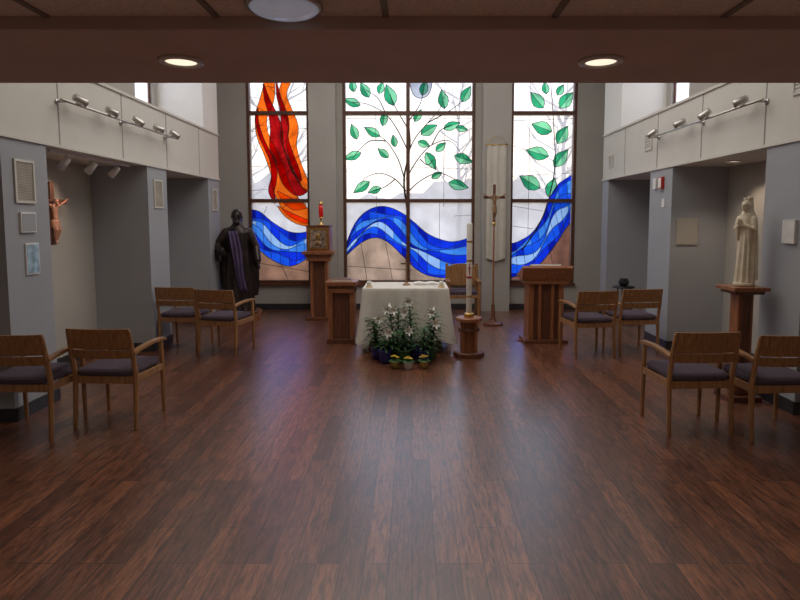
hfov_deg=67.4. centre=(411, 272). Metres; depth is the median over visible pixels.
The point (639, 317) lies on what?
wooden armchair
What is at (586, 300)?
wooden armchair
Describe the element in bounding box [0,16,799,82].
ceiling soffit
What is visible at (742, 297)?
pedestal
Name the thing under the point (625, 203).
wall
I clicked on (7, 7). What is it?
ceiling
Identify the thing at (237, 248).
saint statue
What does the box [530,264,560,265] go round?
book
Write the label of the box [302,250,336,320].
pedestal
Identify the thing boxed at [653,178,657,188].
fire alarm
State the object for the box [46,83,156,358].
wall
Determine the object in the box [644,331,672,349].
baseboard
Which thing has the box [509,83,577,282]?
window
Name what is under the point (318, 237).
tabernacle
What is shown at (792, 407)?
baseboard
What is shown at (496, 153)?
hanging banner
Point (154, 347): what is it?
baseboard
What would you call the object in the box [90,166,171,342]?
wall column
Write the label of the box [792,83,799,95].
air vent
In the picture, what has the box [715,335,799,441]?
wooden armchair
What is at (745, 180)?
wall
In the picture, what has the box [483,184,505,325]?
crucifix
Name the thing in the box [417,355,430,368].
potted primrose
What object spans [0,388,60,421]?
baseboard
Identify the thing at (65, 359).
baseboard
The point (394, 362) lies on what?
potted primrose
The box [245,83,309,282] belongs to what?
window
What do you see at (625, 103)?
wall
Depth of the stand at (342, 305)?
8.04 m
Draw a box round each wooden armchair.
[0,334,87,440]
[65,328,166,429]
[154,287,213,350]
[194,289,255,356]
[558,291,618,358]
[602,289,662,354]
[639,332,740,436]
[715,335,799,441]
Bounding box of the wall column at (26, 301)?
[0,136,56,408]
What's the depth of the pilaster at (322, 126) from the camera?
10.65 m
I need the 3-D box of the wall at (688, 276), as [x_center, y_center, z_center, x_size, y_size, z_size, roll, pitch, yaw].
[3.600,-0.196,7.923,0.700,2.310,0.700,0,5,0]
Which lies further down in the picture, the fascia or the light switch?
the light switch
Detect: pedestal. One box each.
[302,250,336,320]
[714,284,770,402]
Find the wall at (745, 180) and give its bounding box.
[667,83,765,353]
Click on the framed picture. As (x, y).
(32, 257)
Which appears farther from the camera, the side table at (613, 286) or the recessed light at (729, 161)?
the side table at (613, 286)
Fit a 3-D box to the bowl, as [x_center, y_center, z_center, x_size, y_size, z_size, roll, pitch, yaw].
[3.300,0.155,9.349,0.160,0.120,0.160,0,5,0]
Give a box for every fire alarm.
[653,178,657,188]
[658,177,664,188]
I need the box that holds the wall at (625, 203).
[599,180,649,311]
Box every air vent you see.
[608,155,613,167]
[644,133,652,151]
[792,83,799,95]
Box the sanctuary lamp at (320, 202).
[318,201,323,224]
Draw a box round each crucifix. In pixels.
[48,181,69,244]
[401,254,411,285]
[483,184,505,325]
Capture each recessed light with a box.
[157,55,204,68]
[578,55,623,68]
[725,160,741,162]
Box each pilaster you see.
[308,83,337,278]
[480,83,511,310]
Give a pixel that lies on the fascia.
(29, 110)
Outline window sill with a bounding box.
[259,283,574,285]
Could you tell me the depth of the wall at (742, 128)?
6.58 m
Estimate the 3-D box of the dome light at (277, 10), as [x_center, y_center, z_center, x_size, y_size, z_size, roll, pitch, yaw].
[-0.455,-0.931,2.137,0.276,0.039,0.276,0,5,0]
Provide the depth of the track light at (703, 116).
6.36 m
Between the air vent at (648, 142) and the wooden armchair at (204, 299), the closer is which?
the wooden armchair at (204, 299)
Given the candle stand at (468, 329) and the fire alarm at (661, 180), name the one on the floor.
the candle stand at (468, 329)
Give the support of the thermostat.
attached to the wall column at (26, 301)
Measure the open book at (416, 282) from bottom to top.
0.032 m
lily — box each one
[360,314,387,359]
[371,328,403,363]
[380,303,411,357]
[390,326,415,363]
[396,297,422,358]
[408,326,436,362]
[418,307,448,359]
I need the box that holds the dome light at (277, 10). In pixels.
[244,0,322,21]
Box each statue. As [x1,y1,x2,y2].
[214,209,262,319]
[733,196,758,285]
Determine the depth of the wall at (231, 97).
10.90 m
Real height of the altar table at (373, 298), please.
0.806 m
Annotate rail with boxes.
[47,149,129,177]
[55,94,180,139]
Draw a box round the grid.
[13,0,753,17]
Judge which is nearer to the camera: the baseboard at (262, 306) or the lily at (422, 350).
the lily at (422, 350)
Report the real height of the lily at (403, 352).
0.445 m
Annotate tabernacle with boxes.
[305,225,332,250]
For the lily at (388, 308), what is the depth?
7.16 m
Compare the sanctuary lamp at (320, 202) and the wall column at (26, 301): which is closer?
the wall column at (26, 301)
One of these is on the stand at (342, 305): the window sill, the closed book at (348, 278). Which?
the closed book at (348, 278)
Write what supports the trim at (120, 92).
attached to the fascia
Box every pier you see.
[105,83,134,96]
[157,83,217,133]
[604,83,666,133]
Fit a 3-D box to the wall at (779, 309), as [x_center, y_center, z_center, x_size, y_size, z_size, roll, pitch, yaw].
[3.600,0.033,5.298,0.700,2.310,0.590,0,5,0]
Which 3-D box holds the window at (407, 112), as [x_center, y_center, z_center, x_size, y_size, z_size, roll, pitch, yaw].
[-0.055,-2.005,10.922,2.390,4.410,0.130,0,5,0]
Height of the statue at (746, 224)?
0.806 m
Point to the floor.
(296, 465)
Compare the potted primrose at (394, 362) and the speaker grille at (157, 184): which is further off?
the speaker grille at (157, 184)
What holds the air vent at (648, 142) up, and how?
in the wall at (742, 128)
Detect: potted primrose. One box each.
[389,355,401,368]
[402,356,414,369]
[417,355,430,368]
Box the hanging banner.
[486,136,507,260]
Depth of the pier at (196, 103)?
9.31 m
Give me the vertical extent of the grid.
0.008 m
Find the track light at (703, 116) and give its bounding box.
[646,95,768,139]
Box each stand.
[325,279,358,343]
[453,223,483,358]
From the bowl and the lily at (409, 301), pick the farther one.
the bowl
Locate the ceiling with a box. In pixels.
[0,0,799,15]
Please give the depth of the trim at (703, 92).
6.79 m
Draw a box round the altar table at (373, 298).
[355,282,456,350]
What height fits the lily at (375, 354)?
0.570 m
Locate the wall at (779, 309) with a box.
[757,141,799,401]
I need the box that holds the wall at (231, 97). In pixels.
[216,83,604,303]
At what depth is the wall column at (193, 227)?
9.65 m
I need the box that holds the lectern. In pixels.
[517,266,572,343]
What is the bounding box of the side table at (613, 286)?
[612,285,634,325]
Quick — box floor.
[0,310,799,599]
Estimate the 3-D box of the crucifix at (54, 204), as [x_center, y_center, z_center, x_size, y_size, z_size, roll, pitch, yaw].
[-3.845,-0.636,6.462,0.096,0.680,0.448,1,5,12]
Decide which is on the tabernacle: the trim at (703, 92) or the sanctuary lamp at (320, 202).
the sanctuary lamp at (320, 202)
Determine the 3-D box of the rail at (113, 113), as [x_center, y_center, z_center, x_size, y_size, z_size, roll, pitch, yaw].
[-3.146,-1.704,6.687,0.207,0.129,2.620,0,5,0]
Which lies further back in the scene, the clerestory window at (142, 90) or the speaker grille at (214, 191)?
the speaker grille at (214, 191)
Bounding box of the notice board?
[676,219,697,244]
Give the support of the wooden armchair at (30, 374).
on the floor
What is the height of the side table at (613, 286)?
0.621 m
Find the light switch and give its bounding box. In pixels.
[661,198,664,206]
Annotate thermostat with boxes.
[19,212,36,232]
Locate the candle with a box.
[438,280,444,286]
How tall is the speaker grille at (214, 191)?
0.360 m
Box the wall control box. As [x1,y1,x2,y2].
[781,220,797,243]
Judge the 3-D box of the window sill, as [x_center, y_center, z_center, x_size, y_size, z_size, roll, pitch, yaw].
[-0.005,0.220,11.030,5.990,0.040,0.038,0,5,0]
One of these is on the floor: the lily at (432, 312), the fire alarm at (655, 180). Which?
the lily at (432, 312)
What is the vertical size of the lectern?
1.049 m
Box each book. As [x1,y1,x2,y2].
[332,277,351,281]
[413,281,438,284]
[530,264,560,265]
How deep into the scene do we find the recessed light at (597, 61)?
2.71 m
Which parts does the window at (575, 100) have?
stained glass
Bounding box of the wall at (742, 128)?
[603,83,799,179]
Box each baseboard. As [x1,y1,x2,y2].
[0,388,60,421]
[57,349,97,362]
[98,334,172,351]
[256,304,575,309]
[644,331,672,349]
[755,393,799,414]
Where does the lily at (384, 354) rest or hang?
on the floor
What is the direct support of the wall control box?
attached to the wall at (779, 309)
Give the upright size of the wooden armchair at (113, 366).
0.816 m
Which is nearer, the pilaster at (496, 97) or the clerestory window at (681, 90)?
the clerestory window at (681, 90)
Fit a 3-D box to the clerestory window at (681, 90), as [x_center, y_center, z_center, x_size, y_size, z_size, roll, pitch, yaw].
[4.020,-3.173,8.155,0.060,1.600,1.900,0,5,0]
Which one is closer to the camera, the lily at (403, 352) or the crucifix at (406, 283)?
the lily at (403, 352)
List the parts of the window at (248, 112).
stained glass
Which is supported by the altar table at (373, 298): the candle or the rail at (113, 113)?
the candle
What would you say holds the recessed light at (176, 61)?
in the ceiling soffit
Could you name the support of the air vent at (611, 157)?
in the wall at (742, 128)
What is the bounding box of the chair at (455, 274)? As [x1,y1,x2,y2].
[445,263,481,316]
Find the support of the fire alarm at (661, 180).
attached to the wall at (688, 276)
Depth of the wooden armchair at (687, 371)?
4.57 m
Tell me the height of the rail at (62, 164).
0.182 m
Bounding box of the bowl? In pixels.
[618,278,628,286]
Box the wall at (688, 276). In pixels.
[645,167,728,340]
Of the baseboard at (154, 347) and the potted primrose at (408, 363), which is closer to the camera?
the potted primrose at (408, 363)
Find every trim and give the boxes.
[0,83,219,180]
[602,83,799,180]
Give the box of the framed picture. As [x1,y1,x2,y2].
[24,243,39,274]
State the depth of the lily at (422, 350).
6.90 m
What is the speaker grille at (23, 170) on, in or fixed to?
attached to the wall column at (26, 301)
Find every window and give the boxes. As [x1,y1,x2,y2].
[135,83,150,103]
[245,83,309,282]
[342,83,475,282]
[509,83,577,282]
[673,83,688,103]
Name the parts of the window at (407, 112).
stained glass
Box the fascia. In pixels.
[0,83,218,177]
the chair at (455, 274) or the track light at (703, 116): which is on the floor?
the chair at (455, 274)
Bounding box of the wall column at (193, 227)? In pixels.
[166,178,221,311]
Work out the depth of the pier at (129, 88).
6.81 m
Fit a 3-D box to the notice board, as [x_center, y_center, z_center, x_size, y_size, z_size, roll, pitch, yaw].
[3.450,-0.508,7.533,0.260,0.330,0.018,0,5,0]
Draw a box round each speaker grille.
[12,158,36,203]
[153,179,163,207]
[212,188,217,210]
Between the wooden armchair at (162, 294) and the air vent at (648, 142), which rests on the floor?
the wooden armchair at (162, 294)

